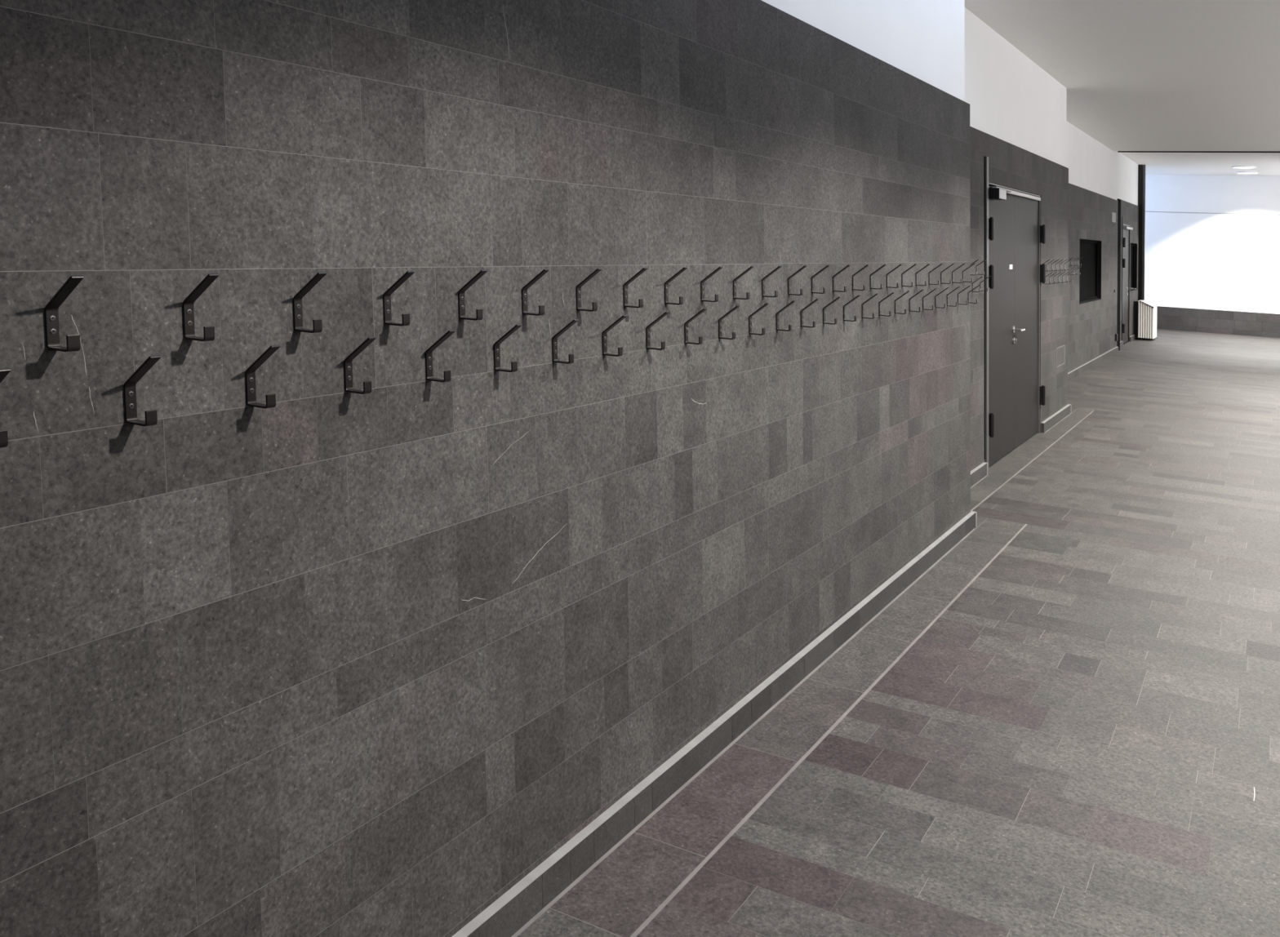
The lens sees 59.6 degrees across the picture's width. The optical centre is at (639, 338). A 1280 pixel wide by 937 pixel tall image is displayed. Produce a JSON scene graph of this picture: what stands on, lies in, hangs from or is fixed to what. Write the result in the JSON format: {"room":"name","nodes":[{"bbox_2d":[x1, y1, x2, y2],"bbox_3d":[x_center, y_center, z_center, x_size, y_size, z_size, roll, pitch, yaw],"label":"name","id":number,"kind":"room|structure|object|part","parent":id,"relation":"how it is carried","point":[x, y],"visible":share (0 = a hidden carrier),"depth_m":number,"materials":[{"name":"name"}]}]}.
{"room":"school corridor","nodes":[
{"label":"school corridor","id":0,"kind":"room"},
{"bbox_2d":[0,0,970,936],"bbox_3d":[-0.414,-0.703,2.430,0.130,4.109,8.884,1,4,30],"label":"wall","id":1,"kind":"structure","parent":0,"point":[327,660],"depth_m":2.29,"materials":[{"name":"stone"}]},
{"bbox_2d":[0,368,11,448],"bbox_3d":[-0.858,0.091,1.478,0.066,0.106,0.019,1,4,30],"label":"coat hook","id":2,"kind":"object","parent":1,"relation":"attached to","point":[4,372],"visible":1,"depth_m":1.47,"materials":[{"name":"brown metal"}]},
{"bbox_2d":[44,275,84,351],"bbox_3d":[-0.806,-0.035,1.566,0.066,0.106,0.019,1,4,30],"label":"coat hook","id":3,"kind":"object","parent":1,"relation":"attached to","point":[51,313],"visible":1,"depth_m":1.57,"materials":[{"name":"brown metal"}]},
{"bbox_2d":[123,355,161,426],"bbox_3d":[-0.745,0.077,1.675,0.066,0.106,0.019,1,4,30],"label":"coat hook","id":4,"kind":"object","parent":1,"relation":"attached to","point":[130,389],"visible":1,"depth_m":1.68,"materials":[{"name":"brown metal"}]},
{"bbox_2d":[182,273,218,341],"bbox_3d":[-0.693,-0.049,1.764,0.066,0.106,0.019,1,4,30],"label":"coat hook","id":5,"kind":"object","parent":1,"relation":"attached to","point":[188,304],"visible":1,"depth_m":1.77,"materials":[{"name":"brown metal"}]},
{"bbox_2d":[245,344,280,408],"bbox_3d":[-0.632,0.063,1.873,0.066,0.106,0.019,1,4,30],"label":"coat hook","id":6,"kind":"object","parent":1,"relation":"attached to","point":[251,388],"visible":1,"depth_m":1.88,"materials":[{"name":"brown metal"}]},
{"bbox_2d":[293,271,326,333],"bbox_3d":[-0.579,-0.064,1.962,0.066,0.106,0.019,1,4,30],"label":"coat hook","id":7,"kind":"object","parent":1,"relation":"attached to","point":[297,299],"visible":1,"depth_m":1.97,"materials":[{"name":"brown metal"}]},
{"bbox_2d":[343,336,376,394],"bbox_3d":[-0.518,0.049,2.072,0.066,0.106,0.019,1,4,30],"label":"coat hook","id":8,"kind":"object","parent":1,"relation":"attached to","point":[348,362],"visible":1,"depth_m":2.08,"materials":[{"name":"brown metal"}]},
{"bbox_2d":[382,271,414,326],"bbox_3d":[-0.466,-0.078,2.160,0.066,0.106,0.019,1,4,30],"label":"coat hook","id":9,"kind":"object","parent":1,"relation":"attached to","point":[387,295],"visible":1,"depth_m":2.16,"materials":[{"name":"brown metal"}]},
{"bbox_2d":[425,329,455,382],"bbox_3d":[-0.405,0.035,2.270,0.066,0.106,0.019,1,4,30],"label":"coat hook","id":10,"kind":"object","parent":1,"relation":"attached to","point":[428,353],"visible":1,"depth_m":2.27,"materials":[{"name":"brown metal"}]},
{"bbox_2d":[457,270,487,320],"bbox_3d":[-0.352,-0.092,2.358,0.066,0.106,0.019,1,4,30],"label":"coat hook","id":11,"kind":"object","parent":1,"relation":"attached to","point":[461,297],"visible":1,"depth_m":2.36,"materials":[{"name":"brown metal"}]},
{"bbox_2d":[493,324,522,372],"bbox_3d":[-0.291,0.021,2.468,0.066,0.106,0.019,1,4,30],"label":"coat hook","id":12,"kind":"object","parent":1,"relation":"attached to","point":[496,345],"visible":1,"depth_m":2.47,"materials":[{"name":"brown metal"}]},
{"bbox_2d":[521,268,549,315],"bbox_3d":[-0.238,-0.106,2.556,0.066,0.106,0.019,1,4,30],"label":"coat hook","id":13,"kind":"object","parent":1,"relation":"attached to","point":[524,290],"visible":1,"depth_m":2.56,"materials":[{"name":"brown metal"}]},
{"bbox_2d":[551,319,578,364],"bbox_3d":[-0.178,0.006,2.666,0.066,0.106,0.019,1,4,30],"label":"coat hook","id":14,"kind":"object","parent":1,"relation":"attached to","point":[554,340],"visible":1,"depth_m":2.67,"materials":[{"name":"brown metal"}]},
{"bbox_2d":[576,268,602,311],"bbox_3d":[-0.125,-0.120,2.754,0.066,0.106,0.019,1,4,30],"label":"coat hook","id":15,"kind":"object","parent":1,"relation":"attached to","point":[593,273],"visible":1,"depth_m":2.76,"materials":[{"name":"brown metal"}]},
{"bbox_2d":[602,315,626,356],"bbox_3d":[-0.064,-0.008,2.864,0.066,0.106,0.019,1,4,30],"label":"coat hook","id":16,"kind":"object","parent":1,"relation":"attached to","point":[604,332],"visible":1,"depth_m":2.87,"materials":[{"name":"brown metal"}]},
{"bbox_2d":[622,267,647,307],"bbox_3d":[-0.012,-0.135,2.952,0.066,0.106,0.019,1,4,30],"label":"coat hook","id":17,"kind":"object","parent":1,"relation":"attached to","point":[625,285],"visible":1,"depth_m":2.95,"materials":[{"name":"brown metal"}]},
{"bbox_2d":[645,311,670,350],"bbox_3d":[0.049,-0.022,3.062,0.066,0.106,0.019,1,4,30],"label":"coat hook","id":18,"kind":"object","parent":1,"relation":"attached to","point":[647,328],"visible":1,"depth_m":3.07,"materials":[{"name":"brown metal"}]},
{"bbox_2d":[664,266,687,305],"bbox_3d":[0.102,-0.149,3.150,0.066,0.106,0.019,1,4,30],"label":"coat hook","id":19,"kind":"object","parent":1,"relation":"attached to","point":[666,283],"visible":1,"depth_m":3.15,"materials":[{"name":"brown metal"}]},
{"bbox_2d":[684,307,706,344],"bbox_3d":[0.163,-0.036,3.260,0.066,0.106,0.019,1,4,30],"label":"coat hook","id":20,"kind":"object","parent":1,"relation":"attached to","point":[686,324],"visible":1,"depth_m":3.26,"materials":[{"name":"brown metal"}]},
{"bbox_2d":[700,266,723,302],"bbox_3d":[0.215,-0.163,3.349,0.066,0.106,0.019,1,4,30],"label":"coat hook","id":21,"kind":"object","parent":1,"relation":"attached to","point":[702,282],"visible":1,"depth_m":3.35,"materials":[{"name":"brown metal"}]},
{"bbox_2d":[452,511,977,936],"bbox_3d":[-0.300,1.306,2.526,0.028,0.087,8.915,1,4,30],"label":"baseboard","id":22,"kind":"structure","parent":1,"relation":"attached to","point":[508,913],"depth_m":3.22,"materials":[{"name":"stone"}]},
{"bbox_2d":[718,305,739,339],"bbox_3d":[0.276,-0.051,3.458,0.066,0.106,0.019,1,4,30],"label":"coat hook","id":23,"kind":"object","parent":1,"relation":"attached to","point":[720,319],"visible":1,"depth_m":3.46,"materials":[{"name":"brown metal"}]},
{"bbox_2d":[733,266,754,299],"bbox_3d":[0.329,-0.177,3.546,0.066,0.106,0.019,1,4,30],"label":"coat hook","id":24,"kind":"object","parent":1,"relation":"attached to","point":[748,294],"visible":1,"depth_m":3.55,"materials":[{"name":"brown metal"}]},
{"bbox_2d":[748,302,768,335],"bbox_3d":[0.390,-0.065,3.656,0.066,0.106,0.019,1,4,30],"label":"coat hook","id":25,"kind":"object","parent":1,"relation":"attached to","point":[750,332],"visible":1,"depth_m":3.66,"materials":[{"name":"brown metal"}]},
{"bbox_2d":[761,265,782,297],"bbox_3d":[0.442,-0.191,3.745,0.066,0.106,0.019,1,4,30],"label":"coat hook","id":26,"kind":"object","parent":1,"relation":"attached to","point":[780,266],"visible":1,"depth_m":3.75,"materials":[{"name":"brown metal"}]},
{"bbox_2d":[775,300,795,331],"bbox_3d":[0.503,-0.079,3.854,0.066,0.106,0.019,1,4,30],"label":"coat hook","id":27,"kind":"object","parent":1,"relation":"attached to","point":[793,301],"visible":1,"depth_m":3.85,"materials":[{"name":"brown metal"}]},
{"bbox_2d":[787,265,806,295],"bbox_3d":[0.556,-0.206,3.943,0.066,0.106,0.019,1,4,30],"label":"coat hook","id":28,"kind":"object","parent":1,"relation":"attached to","point":[804,266],"visible":1,"depth_m":3.94,"materials":[{"name":"brown metal"}]},
{"bbox_2d":[800,298,819,328],"bbox_3d":[0.617,-0.093,4.052,0.066,0.106,0.019,1,4,30],"label":"coat hook","id":29,"kind":"object","parent":1,"relation":"attached to","point":[816,300],"visible":1,"depth_m":4.05,"materials":[{"name":"brown metal"}]},
{"bbox_2d":[811,265,829,293],"bbox_3d":[0.669,-0.220,4.141,0.066,0.106,0.019,1,4,30],"label":"coat hook","id":30,"kind":"object","parent":1,"relation":"attached to","point":[827,266],"visible":1,"depth_m":4.14,"materials":[{"name":"brown metal"}]},
{"bbox_2d":[822,296,840,324],"bbox_3d":[0.730,-0.107,4.250,0.066,0.106,0.019,1,4,30],"label":"coat hook","id":31,"kind":"object","parent":1,"relation":"attached to","point":[838,297],"visible":1,"depth_m":4.25,"materials":[{"name":"brown metal"}]},
{"bbox_2d":[832,264,849,292],"bbox_3d":[0.783,-0.234,4.339,0.066,0.106,0.019,1,4,30],"label":"coat hook","id":32,"kind":"object","parent":1,"relation":"attached to","point":[848,265],"visible":1,"depth_m":4.34,"materials":[{"name":"brown metal"}]},
{"bbox_2d":[843,294,860,321],"bbox_3d":[0.844,-0.122,4.448,0.066,0.106,0.019,1,4,30],"label":"coat hook","id":33,"kind":"object","parent":1,"relation":"attached to","point":[858,295],"visible":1,"depth_m":4.45,"materials":[{"name":"brown metal"}]},
{"bbox_2d":[852,264,869,290],"bbox_3d":[0.896,-0.248,4.537,0.066,0.106,0.019,1,4,30],"label":"coat hook","id":34,"kind":"object","parent":1,"relation":"attached to","point":[865,266],"visible":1,"depth_m":4.54,"materials":[{"name":"brown metal"}]},
{"bbox_2d":[862,293,878,319],"bbox_3d":[0.957,-0.136,4.646,0.066,0.106,0.019,1,4,30],"label":"coat hook","id":35,"kind":"object","parent":1,"relation":"attached to","point":[875,295],"visible":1,"depth_m":4.65,"materials":[{"name":"brown metal"}]},
{"bbox_2d":[870,264,886,288],"bbox_3d":[1.010,-0.263,4.735,0.066,0.106,0.019,1,4,30],"label":"coat hook","id":36,"kind":"object","parent":1,"relation":"attached to","point":[882,266],"visible":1,"depth_m":4.74,"materials":[{"name":"brown metal"}]},
{"bbox_2d":[878,292,894,316],"bbox_3d":[1.071,-0.150,4.844,0.066,0.106,0.019,1,4,30],"label":"coat hook","id":37,"kind":"object","parent":1,"relation":"attached to","point":[887,296],"visible":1,"depth_m":4.84,"materials":[{"name":"brown metal"}]},
{"bbox_2d":[886,263,902,288],"bbox_3d":[1.123,-0.277,4.933,0.066,0.106,0.019,1,4,30],"label":"coat hook","id":38,"kind":"object","parent":1,"relation":"attached to","point":[898,266],"visible":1,"depth_m":4.93,"materials":[{"name":"brown metal"}]},
{"bbox_2d":[894,290,910,314],"bbox_3d":[1.184,-0.164,5.042,0.066,0.106,0.019,1,4,30],"label":"coat hook","id":39,"kind":"object","parent":1,"relation":"attached to","point":[905,309],"visible":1,"depth_m":5.04,"materials":[{"name":"brown metal"}]},
{"bbox_2d":[901,263,916,287],"bbox_3d":[1.237,-0.291,5.131,0.066,0.106,0.019,1,4,30],"label":"coat hook","id":40,"kind":"object","parent":1,"relation":"attached to","point":[905,271],"visible":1,"depth_m":5.13,"materials":[{"name":"brown metal"}]},
{"bbox_2d":[909,288,924,311],"bbox_3d":[1.298,-0.178,5.240,0.066,0.106,0.019,1,4,30],"label":"coat hook","id":41,"kind":"object","parent":1,"relation":"attached to","point":[910,310],"visible":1,"depth_m":5.24,"materials":[{"name":"brown metal"}]},
{"bbox_2d":[915,263,930,285],"bbox_3d":[1.350,-0.305,5.329,0.066,0.106,0.019,1,4,30],"label":"coat hook","id":42,"kind":"object","parent":1,"relation":"attached to","point":[928,264],"visible":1,"depth_m":5.33,"materials":[{"name":"brown metal"}]},
{"bbox_2d":[922,288,937,310],"bbox_3d":[1.411,-0.193,5.438,0.066,0.106,0.019,1,4,30],"label":"coat hook","id":43,"kind":"object","parent":1,"relation":"attached to","point":[923,297],"visible":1,"depth_m":5.44,"materials":[{"name":"brown metal"}]},
{"bbox_2d":[928,263,942,284],"bbox_3d":[1.464,-0.319,5.527,0.066,0.106,0.019,1,4,30],"label":"coat hook","id":44,"kind":"object","parent":1,"relation":"attached to","point":[930,272],"visible":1,"depth_m":5.53,"materials":[{"name":"brown metal"}]},
{"bbox_2d":[934,287,949,308],"bbox_3d":[1.525,-0.207,5.636,0.066,0.106,0.019,1,4,30],"label":"coat hook","id":45,"kind":"object","parent":1,"relation":"attached to","point":[947,287],"visible":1,"depth_m":5.64,"materials":[{"name":"brown metal"}]},
{"bbox_2d":[940,262,954,284],"bbox_3d":[1.577,-0.334,5.725,0.066,0.106,0.019,1,4,30],"label":"coat hook","id":46,"kind":"object","parent":1,"relation":"attached to","point":[953,263],"visible":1,"depth_m":5.73,"materials":[{"name":"brown metal"}]},
{"bbox_2d":[946,286,959,306],"bbox_3d":[1.638,-0.221,5.835,0.066,0.106,0.019,1,4,30],"label":"coat hook","id":47,"kind":"object","parent":1,"relation":"attached to","point":[958,286],"visible":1,"depth_m":5.84,"materials":[{"name":"brown metal"}]},
{"bbox_2d":[951,262,965,283],"bbox_3d":[1.691,-0.348,5.923,0.066,0.106,0.019,1,4,30],"label":"coat hook","id":48,"kind":"object","parent":1,"relation":"attached to","point":[964,263],"visible":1,"depth_m":5.92,"materials":[{"name":"brown metal"}]},
{"bbox_2d":[957,285,970,305],"bbox_3d":[1.752,-0.235,6.033,0.066,0.106,0.019,1,4,30],"label":"coat hook","id":49,"kind":"object","parent":1,"relation":"attached to","point":[969,286],"visible":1,"depth_m":6.04,"materials":[{"name":"brown metal"}]},
{"bbox_2d":[962,262,975,282],"bbox_3d":[1.804,-0.362,6.121,0.066,0.106,0.019,1,4,30],"label":"coat hook","id":50,"kind":"object","parent":1,"relation":"attached to","point":[974,263],"visible":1,"depth_m":6.12,"materials":[{"name":"brown metal"}]},
{"bbox_2d":[968,284,980,303],"bbox_3d":[1.865,-0.249,6.231,0.066,0.106,0.019,1,4,30],"label":"coat hook","id":51,"kind":"object","parent":1,"relation":"attached to","point":[979,285],"visible":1,"depth_m":6.23,"materials":[{"name":"brown metal"}]},
{"bbox_2d":[511,328,1279,936],"bbox_3d":[4.754,0.819,10.903,8.050,0.695,28.700,1,4,30],"label":"floor","id":52,"kind":"structure","parent":0,"point":[1067,724],"depth_m":3.69,"materials":[{"name":"tile"}]},
{"bbox_2d":[1133,299,1156,339],"bbox_3d":[9.388,-0.356,20.748,0.341,0.724,0.645,1,4,30],"label":"radiator","id":53,"kind":"object","parent":52,"relation":"on","point":[1144,312],"visible":1,"depth_m":20.49,"materials":[{"name":"white metal"}]},
{"bbox_2d":[1139,299,1154,308],"bbox_3d":[9.426,-0.648,20.705,0.240,0.138,0.645,1,4,30],"label":"grille","id":54,"kind":"object","parent":53,"relation":"attached to","point":[1144,304],"depth_m":20.48,"materials":[{"name":"white metal"}]},
{"bbox_2d":[964,7,1068,471],"bbox_3d":[2.786,-0.692,8.575,0.121,3.179,5.334,1,4,30],"label":"wall","id":55,"kind":"structure","parent":0,"point":[1011,166],"depth_m":8.78,"materials":[{"name":"stone"}]},
{"bbox_2d":[972,276,982,292],"bbox_3d":[2.256,-0.364,7.468,0.066,0.106,0.019,1,4,30],"label":"coat hook","id":56,"kind":"object","parent":55,"relation":"attached to","point":[980,277],"visible":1,"depth_m":7.46,"materials":[{"name":"brown metal"}]},
{"bbox_2d":[970,462,987,487],"bbox_3d":[2.005,0.964,7.104,0.028,0.087,1.707,1,4,30],"label":"baseboard","id":57,"kind":"structure","parent":55,"relation":"attached to","point":[980,471],"depth_m":7.62,"materials":[{"name":"stone"}]},
{"bbox_2d":[976,259,986,275],"bbox_3d":[2.311,-0.485,7.561,0.066,0.106,0.019,1,4,30],"label":"coat hook","id":58,"kind":"object","parent":55,"relation":"attached to","point":[984,260],"visible":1,"depth_m":7.56,"materials":[{"name":"brown metal"}]},
{"bbox_2d":[980,275,990,291],"bbox_3d":[2.371,-0.378,7.667,0.066,0.106,0.019,1,4,30],"label":"coat hook","id":59,"kind":"object","parent":55,"relation":"attached to","point":[989,276],"visible":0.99,"depth_m":7.67,"materials":[{"name":"brown metal"}]},
{"bbox_2d":[983,155,1045,472],"bbox_3d":[2.945,-0.225,8.723,0.129,2.224,2.155,1,4,30],"label":"door","id":60,"kind":"structure","parent":55,"relation":"in","point":[1013,233],"depth_m":8.66,"materials":[{"name":"paint"}]},
{"bbox_3d":[2.958,-1.131,8.735,0.034,0.028,1.705,1,4,30],"label":"closer rail","id":61,"kind":"part","parent":60,"relation":"part of","materials":[{"name":"silver metal"}]},
{"bbox_3d":[2.970,-0.076,8.756,0.066,0.056,0.178,1,4,30],"label":"handle","id":62,"kind":"part","parent":60,"relation":"part of","materials":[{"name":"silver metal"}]},
{"bbox_2d":[1040,404,1071,432],"bbox_3d":[3.863,0.731,10.347,0.028,0.087,1.454,1,4,30],"label":"baseboard","id":63,"kind":"structure","parent":55,"relation":"attached to","point":[1050,422],"depth_m":10.23,"materials":[{"name":"stone"}]},
{"bbox_2d":[1056,345,1064,367],"bbox_3d":[3.973,0.162,10.547,0.003,0.180,0.450,1,4,30],"label":"access panel","id":64,"kind":"object","parent":55,"relation":"attached to","point":[1060,350],"visible":1,"depth_m":10.52,"materials":[{"name":"metal"}]},
{"bbox_2d":[1066,120,1118,373],"bbox_3d":[5.607,-1.189,14.467,0.160,3.283,8.132,1,4,30],"label":"wall","id":65,"kind":"structure","parent":0,"point":[1092,325],"depth_m":15.41,"materials":[{"name":"stone"}]},
{"bbox_2d":[1079,239,1101,304],"bbox_3d":[6.128,-0.939,15.377,0.164,0.852,2.030,1,4,30],"label":"window","id":66,"kind":"structure","parent":65,"relation":"in","point":[1088,272],"depth_m":15.60,"materials":[{"name":"black glass"}]},
{"bbox_3d":[6.127,-0.940,15.377,0.008,0.756,1.940,1,4,30],"label":"pane","id":67,"kind":"part","parent":66,"relation":"part of","materials":[{"name":"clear glass"}]},
{"bbox_3d":[6.136,-0.525,15.402,0.164,0.023,2.026,1,4,30],"label":"sill","id":68,"kind":"part","parent":66,"relation":"part of","materials":[{"name":"black"}]},
{"bbox_2d":[1067,346,1118,381],"bbox_3d":[5.682,0.413,14.453,0.028,0.087,7.883,1,4,30],"label":"baseboard","id":69,"kind":"structure","parent":65,"relation":"attached to","point":[1084,367],"depth_m":15.33,"materials":[{"name":"stone"}]},
{"bbox_2d":[1111,212,1115,222],"bbox_3d":[7.364,-1.885,17.355,0.003,0.145,0.440,1,4,30],"label":"wall plate","id":70,"kind":"object","parent":65,"relation":"attached to","point":[1113,215],"visible":1,"depth_m":17.34,"materials":[{"name":"paint"}]},
{"bbox_3d":[7.364,-1.885,17.355,0.002,0.118,0.380,1,4,30],"label":"panel","id":71,"kind":"part","parent":70,"relation":"part of","materials":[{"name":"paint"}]},
{"bbox_2d":[964,0,1279,176],"bbox_3d":[4.711,-2.527,10.688,8.100,0.900,28.700,1,4,30],"label":"ceiling","id":72,"kind":"structure","parent":0,"point":[1137,75],"depth_m":9.53,"materials":[{"name":"paint"}]},
{"bbox_2d":[1231,165,1256,168],"bbox_3d":[11.083,-3.149,20.503,0.400,0.051,0.400,1,4,30],"label":"ceiling light","id":73,"kind":"object","parent":72,"relation":"attached to","point":[1233,166],"visible":1,"depth_m":20.42,"materials":[{"name":"white paint"}]},
{"bbox_2d":[1235,171,1259,173],"bbox_3d":[11.853,-3.239,21.787,0.400,0.051,0.400,1,4,30],"label":"ceiling light","id":74,"kind":"object","parent":72,"relation":"attached to","point":[1237,172],"visible":1,"depth_m":21.68,"materials":[{"name":"white paint"}]},
{"bbox_2d":[1118,152,1138,344],"bbox_3d":[8.461,-1.562,19.608,0.160,3.283,3.650,1,4,30],"label":"wall","id":75,"kind":"structure","parent":0,"point":[1130,211],"depth_m":20.05,"materials":[{"name":"stone"}]},
{"bbox_2d":[1116,198,1120,351],"bbox_3d":[7.645,-1.047,18.120,0.254,2.478,0.496,1,4,30],"label":"trim","id":76,"kind":"structure","parent":75,"relation":"attached to","point":[1118,200],"depth_m":17.97,"materials":[{"name":"black metal"}]},
{"bbox_2d":[1121,216,1136,343],"bbox_3d":[8.513,-1.014,19.473,0.178,2.204,1.096,1,4,30],"label":"door","id":77,"kind":"structure","parent":75,"relation":"in","point":[1126,288],"depth_m":19.59,"materials":[{"name":"black metal"}]},
{"bbox_3d":[8.461,-1.014,19.502,0.060,2.204,1.096,1,4,30],"label":"frame","id":78,"kind":"part","parent":77,"relation":"part of","materials":[{"name":"black metal"}]},
{"bbox_3d":[8.486,-1.925,19.434,0.070,0.045,0.880,1,4,30],"label":"closer rail","id":79,"kind":"part","parent":77,"relation":"part of","materials":[{"name":"silver metal"}]},
{"bbox_2d":[1129,243,1137,291],"bbox_3d":[9.004,-1.324,20.555,0.164,0.872,1.100,1,4,30],"label":"window","id":80,"kind":"structure","parent":75,"relation":"in","point":[1132,245],"depth_m":20.91,"materials":[{"name":"black glass"}]},
{"bbox_3d":[9.002,-1.326,20.556,0.008,0.776,1.010,1,4,30],"label":"pane","id":81,"kind":"part","parent":80,"relation":"part of","materials":[{"name":"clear glass"}]},
{"bbox_3d":[9.005,-1.326,20.554,0.050,0.869,1.100,1,4,30],"label":"frame","id":82,"kind":"part","parent":80,"relation":"part of","materials":[{"name":"black metal"}]},
{"bbox_2d":[1128,334,1137,341],"bbox_3d":[9.136,-0.035,20.642,0.028,0.087,1.381,1,4,30],"label":"baseboard","id":83,"kind":"structure","parent":75,"relation":"attached to","point":[1132,337],"depth_m":20.36,"materials":[{"name":"stone"}]},
{"bbox_2d":[1137,164,1145,300],"bbox_3d":[9.451,-1.664,21.199,0.235,3.270,0.098,1,4,30],"label":"trim","id":84,"kind":"structure","parent":75,"relation":"attached to","point":[1141,168],"depth_m":21.11,"materials":[{"name":"black metal"}]},
{"bbox_2d":[1144,174,1279,337],"bbox_3d":[11.788,-1.756,23.184,8.000,3.827,0.130,1,4,30],"label":"wall","id":85,"kind":"structure","parent":0,"point":[1202,260],"depth_m":23.09,"materials":[{"name":"white paint"}]},
{"bbox_2d":[1146,211,1279,215],"bbox_3d":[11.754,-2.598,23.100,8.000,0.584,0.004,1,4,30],"label":"trim","id":86,"kind":"structure","parent":85,"relation":"attached to","point":[1146,211],"depth_m":23.05,"materials":[{"name":"grey"}]}
]}

